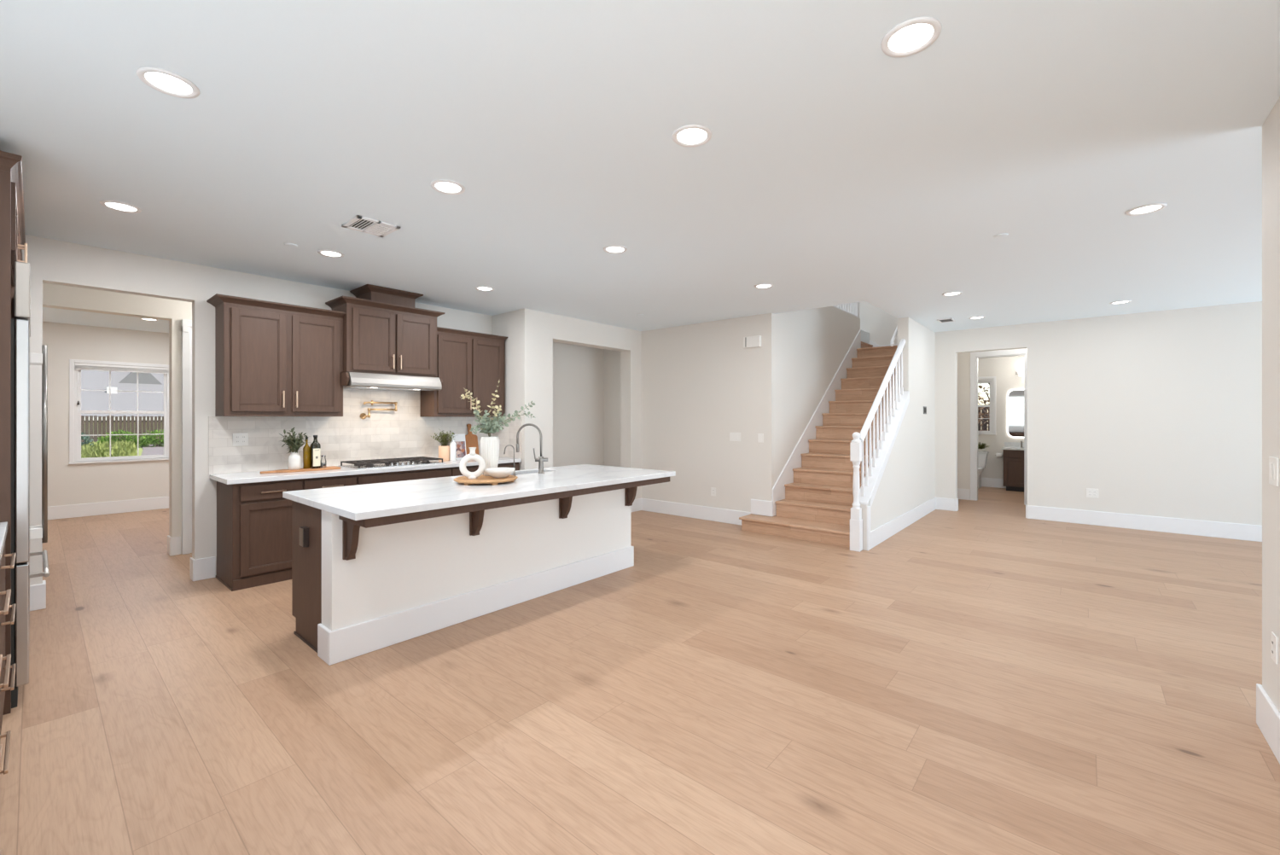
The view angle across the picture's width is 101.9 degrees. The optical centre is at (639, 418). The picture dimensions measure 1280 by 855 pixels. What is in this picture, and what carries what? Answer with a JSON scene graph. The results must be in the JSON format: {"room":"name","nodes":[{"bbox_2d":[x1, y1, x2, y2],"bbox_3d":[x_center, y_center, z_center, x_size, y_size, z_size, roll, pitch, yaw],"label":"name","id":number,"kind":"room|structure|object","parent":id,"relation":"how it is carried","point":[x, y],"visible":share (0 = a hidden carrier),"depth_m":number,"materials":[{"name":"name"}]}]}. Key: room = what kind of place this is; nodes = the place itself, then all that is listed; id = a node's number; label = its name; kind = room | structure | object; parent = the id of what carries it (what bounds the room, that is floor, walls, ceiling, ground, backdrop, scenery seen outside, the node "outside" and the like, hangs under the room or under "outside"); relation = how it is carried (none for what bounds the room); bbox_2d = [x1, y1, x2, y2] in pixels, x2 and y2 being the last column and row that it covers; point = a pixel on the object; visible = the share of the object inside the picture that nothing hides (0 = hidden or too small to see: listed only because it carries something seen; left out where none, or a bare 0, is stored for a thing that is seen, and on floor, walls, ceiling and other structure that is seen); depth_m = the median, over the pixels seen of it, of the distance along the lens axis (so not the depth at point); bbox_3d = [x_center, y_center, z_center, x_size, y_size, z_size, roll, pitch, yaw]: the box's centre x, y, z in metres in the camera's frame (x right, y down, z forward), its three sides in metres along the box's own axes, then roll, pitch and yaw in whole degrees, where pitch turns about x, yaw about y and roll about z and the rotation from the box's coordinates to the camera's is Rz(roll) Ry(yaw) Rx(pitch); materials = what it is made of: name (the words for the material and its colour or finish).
{"room":"open-plan kitchen","nodes":[
{"label":"open-plan kitchen","id":0,"kind":"room"},
{"bbox_2d":[42,321,168,506],"bbox_3d":[-7.335,0.034,8.310,0.150,2.743,4.900,0,0,41],"label":"wall","id":1,"kind":"structure","parent":0,"point":[83,483],"depth_m":7.48,"materials":[{"name":"paint"}]},
{"bbox_2d":[47,496,168,520],"bbox_3d":[-7.265,1.312,8.264,0.016,0.185,4.680,0,0,41],"label":"baseboard","id":2,"kind":"structure","parent":1,"relation":"attached to","point":[123,506],"depth_m":7.60,"materials":[{"name":"paint"}]},
{"bbox_2d":[68,365,168,464],"bbox_3d":[-7.735,-0.075,7.784,0.145,1.440,1.130,0,0,41],"label":"window","id":3,"kind":"structure","parent":1,"relation":"in","point":[78,411],"depth_m":7.70,"materials":[{"name":"paint"}]},
{"bbox_2d":[74,362,168,405],"bbox_3d":[-7.714,-0.494,7.766,0.036,0.598,1.020,0,0,41],"label":"window blind","id":4,"kind":"object","parent":3,"relation":"attached to","point":[91,365],"visible":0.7,"depth_m":7.73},
{"bbox_2d":[69,359,168,462],"bbox_3d":[-7.702,-0.110,7.756,0.012,1.460,1.120,0,0,41],"label":"trim","id":5,"kind":"structure","parent":1,"relation":"attached to","point":[72,362],"depth_m":7.36,"materials":[{"name":"paint"}]},
{"bbox_2d":[42,282,191,553],"bbox_3d":[-4.458,0.034,5.851,0.160,2.743,4.900,0,0,41],"label":"wall","id":6,"kind":"structure","parent":0,"point":[56,296],"depth_m":5.33,"materials":[{"name":"paint"}]},
{"bbox_2d":[167,535,180,555],"bbox_3d":[-4.840,1.312,5.391,0.176,0.185,0.086,0,0,41],"label":"baseboard","id":7,"kind":"structure","parent":6,"relation":"attached to","point":[173,544],"depth_m":5.34,"materials":[{"name":"paint"}]},
{"bbox_2d":[181,319,191,554],"bbox_3d":[-4.407,0.190,5.741,0.060,2.430,1.000,0,0,41],"label":"door","id":8,"kind":"structure","parent":6,"relation":"in","point":[186,324],"depth_m":5.38,"materials":[{"name":"paint"}]},
{"bbox_2d":[22,234,492,585],"bbox_3d":[-3.485,0.034,5.019,0.120,2.743,4.900,0,0,41],"label":"wall","id":9,"kind":"structure","parent":0,"point":[51,261],"depth_m":4.48,"materials":[{"name":"paint"}]},
{"bbox_2d":[29,556,215,610],"bbox_3d":[-4.164,1.312,4.212,0.136,0.185,1.110,0,0,41],"label":"baseboard","id":10,"kind":"structure","parent":9,"relation":"attached to","point":[203,568],"depth_m":4.49,"materials":[{"name":"paint"}]},
{"bbox_2d":[206,293,345,416],"bbox_3d":[-3.330,-0.527,4.797,0.377,1.015,0.989,0,0,41],"label":"upper cabinet","id":11,"kind":"object","parent":9,"relation":"attached to","point":[272,358],"visible":1,"depth_m":4.66,"materials":[{"name":"brown wood"}]},
{"bbox_2d":[208,388,522,474],"bbox_3d":[-2.618,0.018,5.448,0.640,0.945,2.880,0,0,41],"label":"backsplash","id":12,"kind":"structure","parent":9,"relation":"attached to","point":[403,433],"depth_m":5.43,"materials":[{"name":"tile"}]},
{"bbox_2d":[232,432,248,446],"bbox_3d":[-3.636,0.190,4.722,0.009,0.115,0.115,0,0,41],"label":"wall outlet","id":13,"kind":"object","parent":12,"relation":"attached to","point":[237,439],"visible":1,"depth_m":4.72,"materials":[{"name":"plastic"}]},
{"bbox_2d":[360,400,397,418],"bbox_3d":[-2.818,-0.093,5.607,0.102,0.203,0.377,0,0,41],"label":"pot filler","id":14,"kind":"object","parent":12,"relation":"attached to","point":[363,416],"visible":1,"depth_m":5.55,"materials":[{"name":"gold metal"}]},
{"bbox_2d":[325,284,445,389],"bbox_3d":[-2.665,-0.828,5.494,0.482,1.016,1.048,0,0,41],"label":"upper cabinet","id":15,"kind":"object","parent":9,"relation":"attached to","point":[384,331],"visible":0.98,"depth_m":5.33,"materials":[{"name":"brown wood"}]},
{"bbox_2d":[343,372,442,391],"bbox_3d":[-2.655,-0.380,5.485,0.495,0.146,0.923,0,0,41],"label":"range hood","id":16,"kind":"object","parent":15,"relation":"attached to","point":[357,380],"visible":0.95,"depth_m":5.32,"materials":[{"name":"metal"}]},
{"bbox_2d":[420,326,508,417],"bbox_3d":[-2.090,-0.522,6.252,0.372,1.005,0.963,0,0,41],"label":"upper cabinet","id":17,"kind":"object","parent":9,"relation":"attached to","point":[474,362],"visible":0.75,"depth_m":6.08,"materials":[{"name":"brown wood"}]},
{"bbox_2d":[492,308,641,499],"bbox_3d":[-1.003,0.034,7.482,0.930,2.743,2.310,0,0,41],"label":"wall","id":18,"kind":"structure","parent":0,"point":[555,363],"depth_m":7.74,"materials":[{"name":"paint"}]},
{"bbox_2d":[630,498,641,512],"bbox_3d":[-0.991,1.312,7.393,0.826,0.185,2.190,0,0,41],"label":"baseboard","id":19,"kind":"structure","parent":18,"relation":"attached to","point":[637,504],"depth_m":7.86,"materials":[{"name":"paint"}]},
{"bbox_2d":[0,486,1279,854],"bbox_3d":[2.096,1.480,6.299,17.200,0.150,14.100,0,0,41],"label":"floor","id":20,"kind":"structure","parent":0,"point":[983,677],"depth_m":2.57,"materials":[{"name":"brown wood"}]},
{"bbox_2d":[0,589,11,774],"bbox_3d":[-2.343,0.968,1.460,0.780,0.874,0.724,0,0,41],"label":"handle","id":21,"kind":"object","parent":20,"relation":"on","point":[8,592],"visible":0.98,"depth_m":1.71,"materials":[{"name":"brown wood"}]},
{"bbox_2d":[0,543,15,739],"bbox_3d":[-2.930,0.968,1.962,0.765,0.874,0.724,0,0,41],"label":"base cabinet","id":22,"kind":"object","parent":20,"relation":"on","point":[2,567],"visible":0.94,"depth_m":2.19,"materials":[{"name":"brown wood"}]},
{"bbox_2d":[0,150,27,715],"bbox_3d":[-3.611,0.075,2.563,1.110,2.660,0.754,0,0,41],"label":"tall cabinet","id":23,"kind":"object","parent":20,"relation":"on","point":[11,174],"visible":0.77,"depth_m":2.47,"materials":[{"name":"brown wood"}]},
{"bbox_2d":[18,215,25,260],"bbox_3d":[-4.353,0.075,3.189,0.898,2.660,0.740,0,0,41],"label":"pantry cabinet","id":24,"kind":"object","parent":20,"relation":"on","point":[21,222],"visible":0.09,"depth_m":3.33,"materials":[{"name":"brown wood"}]},
{"bbox_2d":[11,261,49,708],"bbox_3d":[-3.586,0.320,2.596,0.945,2.170,0.825,0,0,41],"label":"refrigerator","id":25,"kind":"object","parent":20,"relation":"on","point":[21,357],"visible":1,"depth_m":2.54,"materials":[{"name":"metal"}]},
{"bbox_2d":[215,478,302,591],"bbox_3d":[-3.354,0.968,4.580,0.622,0.874,0.509,0,0,41],"label":"base cabinet","id":26,"kind":"object","parent":20,"relation":"on","point":[254,520],"visible":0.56,"depth_m":4.37,"materials":[{"name":"brown wood"}]},
{"bbox_2d":[209,457,521,484],"bbox_3d":[-2.615,0.510,5.442,0.624,0.040,2.858,0,0,41],"label":"countertop","id":27,"kind":"structure","parent":26,"relation":"on","point":[243,477],"depth_m":4.73,"materials":[{"name":"stone"}]},
{"bbox_2d":[260,465,340,473],"bbox_3d":[-3.170,0.481,4.852,0.175,0.018,0.635,0,0,41],"label":"serving board","id":28,"kind":"object","parent":27,"relation":"on","point":[332,467],"visible":1,"depth_m":4.78,"materials":[{"name":"brown wood"}]},
{"bbox_2d":[288,452,301,470],"bbox_3d":[-3.203,0.392,4.810,0.100,0.160,0.100,0,0,41],"label":"vase","id":29,"kind":"object","parent":28,"relation":"on","point":[294,459],"visible":1,"depth_m":4.78,"materials":[{"name":"ceramic"}]},
{"bbox_2d":[279,427,311,453],"bbox_3d":[-3.203,0.209,4.821,0.221,0.256,0.251,0,0,41],"label":"leafy sprig","id":30,"kind":"object","parent":29,"relation":"in","point":[293,443],"visible":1,"depth_m":4.79,"materials":[{"name":"green plant"}]},
{"bbox_2d":[302,436,309,468],"bbox_3d":[-3.155,0.322,4.912,0.050,0.300,0.056,0,0,41],"label":"oil bottle","id":31,"kind":"object","parent":28,"relation":"on","point":[306,448],"visible":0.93,"depth_m":4.89,"materials":[{"name":"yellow glass"}]},
{"bbox_2d":[309,435,320,468],"bbox_3d":[-3.082,0.315,4.927,0.072,0.315,0.078,0,0,41],"label":"oil bottle","id":32,"kind":"object","parent":28,"relation":"on","point":[315,447],"visible":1,"depth_m":4.91,"materials":[{"name":"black glass"}]},
{"bbox_2d":[338,456,445,469],"bbox_3d":[-2.611,0.464,5.495,0.490,0.053,0.900,0,0,41],"label":"gas cooktop","id":33,"kind":"object","parent":27,"relation":"in","point":[387,462],"visible":1,"depth_m":5.40,"materials":[{"name":"metal"}]},
{"bbox_2d":[438,445,449,461],"bbox_3d":[-2.264,0.403,6.001,0.124,0.175,0.124,0,0,41],"label":"plant pot","id":34,"kind":"object","parent":27,"relation":"on","point":[444,451],"visible":0.94,"depth_m":5.95,"materials":[{"name":"ceramic"}]},
{"bbox_2d":[430,430,454,446],"bbox_3d":[-2.266,0.228,6.011,0.296,0.224,0.236,0,0,-20],"label":"herb plant","id":35,"kind":"object","parent":34,"relation":"in","point":[443,442],"visible":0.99,"depth_m":5.98,"materials":[{"name":"green plant"}]},
{"bbox_2d":[449,438,456,460],"bbox_3d":[-2.165,0.361,6.008,0.068,0.258,0.068,0,0,41],"label":"canister","id":36,"kind":"object","parent":27,"relation":"on","point":[452,445],"visible":0.96,"depth_m":5.99,"materials":[{"name":"ceramic"}]},
{"bbox_2d":[450,434,466,459],"bbox_3d":[-2.189,0.341,6.260,0.070,0.306,0.180,0,0,41],"label":"cookbook","id":37,"kind":"object","parent":27,"relation":"on","point":[459,439],"visible":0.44,"depth_m":6.26,"materials":[{"name":"paper"}]},
{"bbox_2d":[455,441,465,458],"bbox_3d":[-2.173,0.373,6.249,0.028,0.193,0.155,0,0,41],"label":"picture","id":38,"kind":"object","parent":37,"relation":"attached to","point":[461,445],"depth_m":6.26},
{"bbox_2d":[465,424,479,454],"bbox_3d":[-2.101,0.280,6.441,0.093,0.426,0.190,0,0,41],"label":"paddle board","id":39,"kind":"object","parent":27,"relation":"on","point":[471,439],"visible":0.77,"depth_m":6.44,"materials":[{"name":"brown wood"}]},
{"bbox_2d":[302,474,356,489],"bbox_3d":[-3.042,0.968,4.946,0.622,0.874,0.450,0,0,41],"label":"base cabinet","id":40,"kind":"object","parent":20,"relation":"on","point":[334,481],"visible":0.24,"depth_m":4.75,"materials":[{"name":"brown wood"}]},
{"bbox_2d":[356,467,451,484],"bbox_3d":[-2.581,0.968,5.485,0.622,0.874,0.966,0,0,41],"label":"base cabinet","id":41,"kind":"object","parent":20,"relation":"on","point":[445,472],"visible":0.03,"depth_m":5.27,"materials":[{"name":"brown wood"}]},
{"bbox_2d":[450,465,483,476],"bbox_3d":[-2.119,0.968,6.025,0.622,0.874,0.454,0,0,41],"label":"base cabinet","id":42,"kind":"object","parent":20,"relation":"on","point":[456,471],"visible":0.04,"depth_m":5.75,"materials":[{"name":"brown wood"}]},
{"bbox_2d":[291,477,669,665],"bbox_3d":[-1.034,0.968,4.122,1.119,0.874,2.738,0,0,41],"label":"kitchen island","id":43,"kind":"object","parent":20,"relation":"on","point":[360,587],"visible":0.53,"depth_m":3.45,"materials":[{"name":"paint"}]},
{"bbox_2d":[299,525,308,547],"bbox_3d":[-2.089,0.735,3.227,0.076,0.120,0.034,0,0,41],"label":"island outlet","id":44,"kind":"object","parent":43,"relation":"attached to","point":[304,531],"visible":1,"depth_m":3.20,"materials":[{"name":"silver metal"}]},
{"bbox_2d":[282,464,675,520],"bbox_3d":[-1.030,0.510,4.137,1.207,0.040,2.780,0,0,41],"label":"island countertop","id":45,"kind":"structure","parent":43,"relation":"on","point":[367,501],"depth_m":3.55,"materials":[{"name":"stone"}]},
{"bbox_2d":[453,474,517,485],"bbox_3d":[-1.185,0.471,4.000,0.479,0.038,0.479,0,0,41],"label":"wooden tray","id":46,"kind":"object","parent":45,"relation":"on","point":[482,479],"visible":0.91,"depth_m":3.87,"materials":[{"name":"brown wood"}]},
{"bbox_2d":[459,447,485,479],"bbox_3d":[-1.273,0.339,3.943,0.188,0.238,0.068,0,0,-27],"label":"ring vase","id":47,"kind":"object","parent":46,"relation":"on","point":[472,456],"visible":1,"depth_m":3.92,"materials":[{"name":"ceramic"}]},
{"bbox_2d":[480,436,500,476],"bbox_3d":[-1.205,0.300,4.168,0.150,0.314,0.150,0,0,41],"label":"vase","id":48,"kind":"object","parent":46,"relation":"on","point":[489,445],"visible":0.7,"depth_m":4.11,"materials":[{"name":"ceramic"}]},
{"bbox_2d":[459,380,535,436],"bbox_3d":[-1.140,0.037,4.148,0.608,0.722,0.237,0,0,-10],"label":"eucalyptus branches","id":49,"kind":"object","parent":48,"relation":"in","point":[489,427],"visible":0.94,"depth_m":4.13,"materials":[{"name":"green plant"}]},
{"bbox_2d":[484,467,514,477],"bbox_3d":[-1.088,0.423,4.024,0.232,0.068,0.232,0,0,41],"label":"ceramic bowl","id":50,"kind":"object","parent":46,"relation":"on","point":[493,472],"visible":0.98,"depth_m":3.96,"materials":[{"name":"white ceramic"}]},
{"bbox_2d":[516,423,547,473],"bbox_3d":[-0.975,0.266,4.664,0.302,0.448,0.072,0,0,5],"label":"kitchen faucet","id":51,"kind":"object","parent":45,"relation":"on","point":[540,459],"visible":1,"depth_m":4.65,"materials":[{"name":"silver metal"}]},
{"bbox_2d":[738,329,897,546],"bbox_3d":[3.074,-0.291,8.019,1.990,3.393,4.655,0,0,41],"label":"staircase","id":52,"kind":"structure","parent":20,"relation":"on","point":[812,495],"depth_m":6.96,"materials":[{"name":"brown wood"}]},
{"bbox_2d":[849,338,905,552],"bbox_3d":[2.876,0.174,6.199,0.109,2.462,1.840,0,0,41],"label":"balustrade","id":53,"kind":"object","parent":20,"relation":"on","point":[857,444],"visible":1,"depth_m":5.82,"materials":[{"name":"paint"}]},
{"bbox_2d":[977,451,989,488],"bbox_3d":[6.733,1.040,10.507,0.470,0.730,0.718,0,0,41],"label":"toilet","id":54,"kind":"object","parent":20,"relation":"on","point":[982,456],"visible":0.32,"depth_m":10.51,"materials":[{"name":"ceramic"}]},
{"bbox_2d":[1001,442,1023,491],"bbox_3d":[7.501,0.940,10.008,0.825,0.930,0.531,0,0,41],"label":"vanity cabinet","id":55,"kind":"object","parent":20,"relation":"on","point":[1013,452],"visible":0.25,"depth_m":10.00,"materials":[{"name":"brown wood"}]},
{"bbox_3d":[-1.158,0.968,0.446,0.780,0.874,0.724,0,0,41],"label":"cabinet","id":56,"kind":"object","parent":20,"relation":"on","visible":0},
{"bbox_2d":[0,521,7,562],"bbox_3d":[-2.040,0.510,1.183,3.139,0.040,0.697,0,0,41],"label":"countertop","id":57,"kind":"structure","parent":56,"relation":"on","point":[3,526],"depth_m":2.21,"materials":[{"name":"stone"}]},
{"bbox_2d":[0,0,1279,343],"bbox_3d":[2.096,-1.484,6.299,17.200,0.307,14.100,0,0,41],"label":"ceiling","id":58,"kind":"structure","parent":0,"point":[834,169],"depth_m":2.57,"materials":[{"name":"paint"}]},
{"bbox_2d":[99,200,141,213],"bbox_3d":[-3.274,-1.335,3.274,0.190,0.007,0.190,0,0,41],"label":"recessed light","id":59,"kind":"object","parent":58,"relation":"in","point":[121,206],"visible":1,"depth_m":3.27,"materials":[{"name":"paint"}]},
{"bbox_2d":[135,66,200,98],"bbox_3d":[-1.877,-1.335,2.068,0.190,0.007,0.190,0,0,41],"label":"recessed light","id":60,"kind":"object","parent":58,"relation":"in","point":[162,80],"visible":1,"depth_m":2.06,"materials":[{"name":"paint"}]},
{"bbox_2d":[317,250,344,257],"bbox_3d":[-2.503,-1.335,4.205,0.190,0.007,0.190,0,0,41],"label":"recessed light","id":61,"kind":"object","parent":58,"relation":"in","point":[332,253],"visible":1,"depth_m":4.20,"materials":[{"name":"paint"}]},
{"bbox_2d":[341,215,400,237],"bbox_3d":[-1.867,-1.332,3.603,0.280,0.012,0.280,0,0,41],"label":"ceiling vent","id":62,"kind":"object","parent":58,"relation":"in","point":[362,224],"visible":1,"depth_m":3.59,"materials":[{"name":"metal"}]},
{"bbox_2d":[430,179,465,194],"bbox_3d":[-1.109,-1.335,2.997,0.190,0.007,0.190,0,0,41],"label":"recessed light","id":63,"kind":"object","parent":58,"relation":"in","point":[448,187],"visible":1,"depth_m":2.99,"materials":[{"name":"paint"}]},
{"bbox_2d":[603,244,627,253],"bbox_3d":[-0.196,-1.335,4.098,0.190,0.007,0.190,0,0,41],"label":"recessed light","id":64,"kind":"object","parent":58,"relation":"in","point":[613,248],"visible":1,"depth_m":4.09,"materials":[{"name":"paint"}]},
{"bbox_2d":[671,124,712,146],"bbox_3d":[0.246,-1.335,2.454,0.190,0.007,0.190,0,0,41],"label":"recessed light","id":65,"kind":"object","parent":58,"relation":"in","point":[689,135],"visible":1,"depth_m":2.44,"materials":[{"name":"paint"}]},
{"bbox_2d":[880,16,942,57],"bbox_3d":[0.950,-1.335,1.822,0.190,0.007,0.190,0,0,41],"label":"recessed light","id":66,"kind":"object","parent":58,"relation":"in","point":[910,37],"visible":1,"depth_m":1.81,"materials":[{"name":"paint"}]},
{"bbox_2d":[1125,203,1167,215],"bbox_3d":[3.232,-1.335,3.314,0.190,0.007,0.190,0,0,41],"label":"recessed light","id":67,"kind":"object","parent":58,"relation":"in","point":[1145,209],"visible":1,"depth_m":3.31,"materials":[{"name":"paint"}]},
{"bbox_2d":[604,306,860,516],"bbox_3d":[1.647,-0.180,8.828,2.970,3.170,3.420,0,0,41],"label":"wall","id":68,"kind":"structure","parent":0,"point":[701,386],"depth_m":7.23,"materials":[{"name":"paint"}]},
{"bbox_2d":[641,498,750,525],"bbox_3d":[0.734,1.312,7.348,1.854,0.185,0.016,0,0,41],"label":"baseboard","id":69,"kind":"structure","parent":68,"relation":"attached to","point":[730,516],"depth_m":7.31,"materials":[{"name":"paint"}]},
{"bbox_2d":[743,335,761,348],"bbox_3d":[1.451,-0.993,6.714,0.240,0.145,0.048,0,0,41],"label":"door chime","id":70,"kind":"object","parent":68,"relation":"attached to","point":[748,341],"visible":1,"depth_m":6.69,"materials":[{"name":"plastic"}]},
{"bbox_2d":[750,499,772,516],"bbox_3d":[1.557,1.141,6.644,0.301,0.192,0.016,0,0,41],"label":"baseboard","id":71,"kind":"structure","parent":68,"relation":"attached to","point":[758,507],"depth_m":6.64,"materials":[{"name":"paint"}]},
{"bbox_2d":[832,302,859,318],"bbox_3d":[2.774,-2.305,7.950,0.095,1.080,3.290,0,0,41],"label":"balustrade","id":72,"kind":"object","parent":68,"relation":"on","point":[852,309],"visible":0.12,"depth_m":8.95,"materials":[{"name":"paint"}]},
{"bbox_2d":[859,301,897,345],"bbox_3d":[2.882,-1.345,8.456,2.830,5.500,4.500,0,0,41],"label":"wall","id":73,"kind":"structure","parent":0,"point":[881,325],"depth_m":9.85,"materials":[{"name":"paint"}]},
{"bbox_2d":[860,317,935,550],"bbox_3d":[3.918,-1.345,7.387,0.135,5.500,4.780,0,0,41],"label":"wall","id":74,"kind":"structure","parent":0,"point":[919,347],"depth_m":7.01,"materials":[{"name":"paint"}]},
{"bbox_2d":[859,390,909,550],"bbox_3d":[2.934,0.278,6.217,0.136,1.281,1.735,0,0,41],"label":"trim","id":75,"kind":"structure","parent":74,"relation":"attached to","point":[882,453],"depth_m":6.05,"materials":[{"name":"paint"}]},
{"bbox_2d":[870,497,936,548],"bbox_3d":[3.525,1.312,6.811,0.016,0.185,3.234,0,0,41],"label":"baseboard","id":76,"kind":"structure","parent":74,"relation":"attached to","point":[880,534],"depth_m":6.49,"materials":[{"name":"paint"}]},
{"bbox_2d":[957,348,1023,488],"bbox_3d":[6.216,0.034,8.579,2.900,2.743,0.120,0,0,41],"label":"wall","id":77,"kind":"structure","parent":0,"point":[963,358],"depth_m":9.01,"materials":[{"name":"paint"}]},
{"bbox_2d":[957,488,970,500],"bbox_3d":[5.579,1.312,9.034,0.280,0.185,0.016,0,0,41],"label":"baseboard","id":78,"kind":"structure","parent":77,"relation":"attached to","point":[964,494],"depth_m":8.99,"materials":[{"name":"paint"}]},
{"bbox_2d":[970,348,1027,505],"bbox_3d":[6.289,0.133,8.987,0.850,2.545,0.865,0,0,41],"label":"door frame","id":79,"kind":"structure","parent":77,"relation":"in","point":[974,356],"depth_m":8.88,"materials":[{"name":"paint"}]},
{"bbox_2d":[977,355,1023,488],"bbox_3d":[6.738,0.034,9.712,2.620,2.743,2.280,0,0,41],"label":"wall","id":80,"kind":"structure","parent":0,"point":[1004,369],"depth_m":10.53,"materials":[{"name":"paint"}]},
{"bbox_2d":[977,376,995,433],"bbox_3d":[6.971,-0.278,10.807,0.740,1.165,0.012,0,0,41],"label":"trim","id":81,"kind":"structure","parent":80,"relation":"attached to","point":[986,377],"depth_m":10.58,"materials":[{"name":"paint"}]},
{"bbox_2d":[977,378,996,435],"bbox_3d":[6.999,-0.242,10.840,0.750,1.145,0.145,0,0,41],"label":"window","id":82,"kind":"structure","parent":80,"relation":"in","point":[981,381],"depth_m":10.68,"materials":[{"name":"paint"}]},
{"bbox_2d":[981,477,1004,488],"bbox_3d":[7.376,1.312,10.458,2.380,0.185,0.016,0,0,41],"label":"baseboard","id":83,"kind":"structure","parent":80,"relation":"attached to","point":[987,482],"depth_m":10.60,"materials":[{"name":"paint"}]},
{"bbox_2d":[1006,389,1023,437],"bbox_3d":[7.651,-0.100,10.203,0.700,0.960,0.044,0,0,41],"label":"backlit mirror","id":84,"kind":"object","parent":80,"relation":"attached to","point":[1015,397],"visible":0.44,"depth_m":10.32,"materials":[{"name":"mirror"}]},
{"bbox_2d":[935,301,1262,525],"bbox_3d":[7.514,0.034,5.627,7.890,2.743,0.120,0,0,41],"label":"wall","id":85,"kind":"structure","parent":0,"point":[1159,413],"depth_m":6.59,"materials":[{"name":"paint"}]},
{"bbox_2d":[1086,488,1098,498],"bbox_3d":[5.977,0.987,6.857,0.120,0.120,0.009,0,0,41],"label":"wall outlet","id":86,"kind":"object","parent":85,"relation":"attached to","point":[1090,492],"visible":1,"depth_m":6.85,"materials":[{"name":"plastic"}]},
{"bbox_2d":[936,497,1262,541],"bbox_3d":[7.477,1.312,5.648,7.535,0.185,0.136,0,0,41],"label":"baseboard","id":87,"kind":"structure","parent":85,"relation":"attached to","point":[1215,529],"depth_m":6.54,"materials":[{"name":"paint"}]},
{"bbox_2d":[1262,97,1279,712],"bbox_3d":[1.410,0.034,0.603,0.120,2.743,4.550,0,0,41],"label":"wall","id":88,"kind":"structure","parent":0,"point":[1271,127],"depth_m":2.26,"materials":[{"name":"paint"}]},
{"bbox_2d":[1256,683,1279,763],"bbox_3d":[1.455,1.312,0.655,0.152,0.185,4.446,0,0,41],"label":"baseboard","id":89,"kind":"structure","parent":88,"relation":"attached to","point":[1267,715],"depth_m":2.23,"materials":[{"name":"paint"}]},
{"bbox_2d":[1268,456,1279,486],"bbox_3d":[2.703,0.225,2.215,0.009,0.120,0.120,0,0,41],"label":"wall switch","id":90,"kind":"object","parent":88,"relation":"attached to","point":[1273,462],"visible":1,"depth_m":2.19,"materials":[{"name":"plastic"}]},
{"bbox_2d":[1271,631,1278,664],"bbox_3d":[2.697,0.975,2.207,0.009,0.115,0.075,0,0,41],"label":"wall outlet","id":91,"kind":"object","parent":88,"relation":"attached to","point":[1274,638],"visible":1,"depth_m":2.20,"materials":[{"name":"plastic"}]},
{"label":"outside","id":92,"kind":"structure","parent":0,"visible":0},
{"bbox_2d":[93,441,142,455],"bbox_3d":[-29.456,1.555,31.763,63.940,0.200,34.000,0,0,41],"label":"ground","id":93,"kind":"structure","parent":92,"point":[140,449],"depth_m":23.28,"materials":[{"name":"green plant"}]},
{"bbox_2d":[81,439,137,458],"bbox_3d":[-22.159,1.236,21.321,13.751,0.441,2.813,0,0,43],"label":"grass","id":94,"kind":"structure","parent":93,"relation":"on","point":[118,448],"depth_m":19.99,"materials":[{"name":"green plant"}]},
{"bbox_2d":[81,369,163,441],"bbox_3d":[-43.525,-3.070,43.792,28.920,9.050,32.000,0,0,41],"label":"house","id":95,"kind":"structure","parent":93,"relation":"on","point":[90,380],"depth_m":35.74,"materials":[{"name":"paint"}]},
{"bbox_2d":[81,415,163,442],"bbox_3d":[-29.375,0.636,30.381,0.140,1.599,9.205,0,0,41],"label":"fence","id":96,"kind":"object","parent":93,"relation":"on","point":[83,421],"visible":0.19,"depth_m":29.67,"materials":[{"name":"brown wood"}]},
{"bbox_2d":[140,443,163,455],"bbox_3d":[-20.651,1.440,25.089,16.000,0.030,6.700,0,0,41],"label":"gravel bed","id":97,"kind":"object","parent":93,"relation":"on","point":[147,450],"visible":0.18,"depth_m":22.80,"materials":[{"name":"grey gravel"}]},
{"bbox_2d":[94,429,141,445],"bbox_3d":[-27.188,1.040,27.023,1.812,0.940,1.695,0,0,0],"label":"bush","id":98,"kind":"object","parent":97,"relation":"on","point":[114,438],"visible":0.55,"depth_m":27.00,"materials":[{"name":"green plant"}]},
{"bbox_2d":[136,429,163,448],"bbox_3d":[-24.637,1.028,26.475,1.670,1.002,1.556,0,0,-3],"label":"bush","id":99,"kind":"object","parent":97,"relation":"on","point":[146,441],"visible":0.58,"depth_m":26.19,"materials":[{"name":"green plant"}]},
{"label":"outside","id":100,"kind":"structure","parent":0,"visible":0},
{"bbox_3d":[12.055,1.555,17.947,17.000,0.200,17.050,0,0,41],"label":"ground","id":101,"kind":"structure","parent":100,"visible":0},
{"bbox_2d":[977,383,989,430],"bbox_3d":[9.632,-0.745,14.009,3.019,4.409,3.153,0,0,41],"label":"tree","id":102,"kind":"object","parent":101,"relation":"on","point":[986,414],"visible":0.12,"depth_m":14.22,"materials":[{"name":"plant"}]},
{"bbox_2d":[977,407,989,430],"bbox_3d":[10.950,0.525,16.346,5.600,1.840,0.080,0,0,41],"label":"fence","id":103,"kind":"object","parent":101,"relation":"on","point":[985,426],"visible":0.02,"depth_m":16.39,"materials":[{"name":"brown wood"}]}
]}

